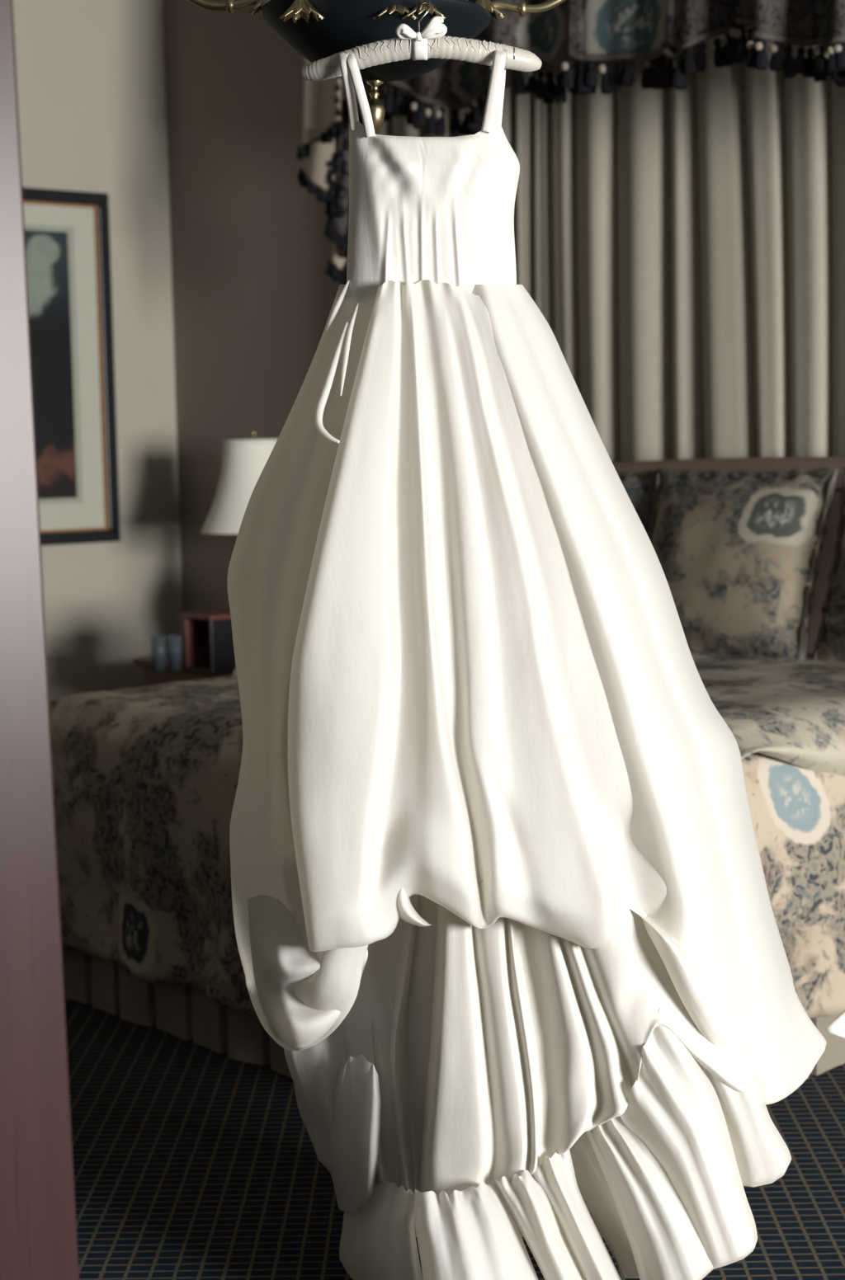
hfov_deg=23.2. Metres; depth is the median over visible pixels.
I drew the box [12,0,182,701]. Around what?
wall
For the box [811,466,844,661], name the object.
pillow
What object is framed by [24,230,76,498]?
print
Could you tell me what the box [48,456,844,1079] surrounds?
bed
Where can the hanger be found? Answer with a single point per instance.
(432, 42)
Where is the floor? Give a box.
[64,997,844,1279]
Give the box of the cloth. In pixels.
[826,1010,844,1038]
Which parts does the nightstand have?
drawer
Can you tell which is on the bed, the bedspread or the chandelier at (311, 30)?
the bedspread
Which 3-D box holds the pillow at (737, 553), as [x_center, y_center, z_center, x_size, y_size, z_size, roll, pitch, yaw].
[0.902,-0.218,6.100,0.241,0.580,0.700,-6,7,-41]
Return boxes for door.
[0,0,79,1279]
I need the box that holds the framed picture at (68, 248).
[22,187,120,545]
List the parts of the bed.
headboard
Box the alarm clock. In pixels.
[178,608,235,672]
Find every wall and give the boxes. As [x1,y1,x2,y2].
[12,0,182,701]
[162,0,360,612]
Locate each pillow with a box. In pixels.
[616,470,656,532]
[647,467,841,659]
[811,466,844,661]
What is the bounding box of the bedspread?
[48,675,844,1017]
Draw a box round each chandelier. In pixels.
[188,0,564,62]
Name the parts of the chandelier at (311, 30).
arm, lamp shade, arm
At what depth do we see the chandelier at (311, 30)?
3.59 m
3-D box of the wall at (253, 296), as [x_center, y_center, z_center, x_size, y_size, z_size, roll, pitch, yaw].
[3.141,-0.729,4.282,0.150,3.700,12.730,-6,7,-41]
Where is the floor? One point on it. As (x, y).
(191, 1160)
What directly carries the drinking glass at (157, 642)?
on the nightstand
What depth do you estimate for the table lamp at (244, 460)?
8.10 m
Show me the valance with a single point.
(571, 32)
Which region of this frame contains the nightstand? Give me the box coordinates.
[132,654,233,686]
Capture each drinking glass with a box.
[150,635,165,670]
[166,634,182,670]
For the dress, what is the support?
hanging from the hanger
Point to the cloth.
(836, 1028)
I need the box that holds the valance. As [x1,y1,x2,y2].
[296,0,844,284]
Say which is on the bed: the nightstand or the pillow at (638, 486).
the pillow at (638, 486)
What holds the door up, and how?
on the floor
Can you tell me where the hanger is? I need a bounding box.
[301,0,541,80]
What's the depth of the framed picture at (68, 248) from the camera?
8.67 m
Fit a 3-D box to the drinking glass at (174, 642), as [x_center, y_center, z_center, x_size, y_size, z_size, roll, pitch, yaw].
[-0.934,0.047,7.788,0.058,0.130,0.058,-6,7,-41]
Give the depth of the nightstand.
8.14 m
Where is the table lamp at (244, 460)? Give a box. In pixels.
[201,430,277,534]
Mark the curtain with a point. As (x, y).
(681, 252)
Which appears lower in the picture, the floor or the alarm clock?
the floor
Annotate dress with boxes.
[226,50,826,1279]
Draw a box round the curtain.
[374,25,844,462]

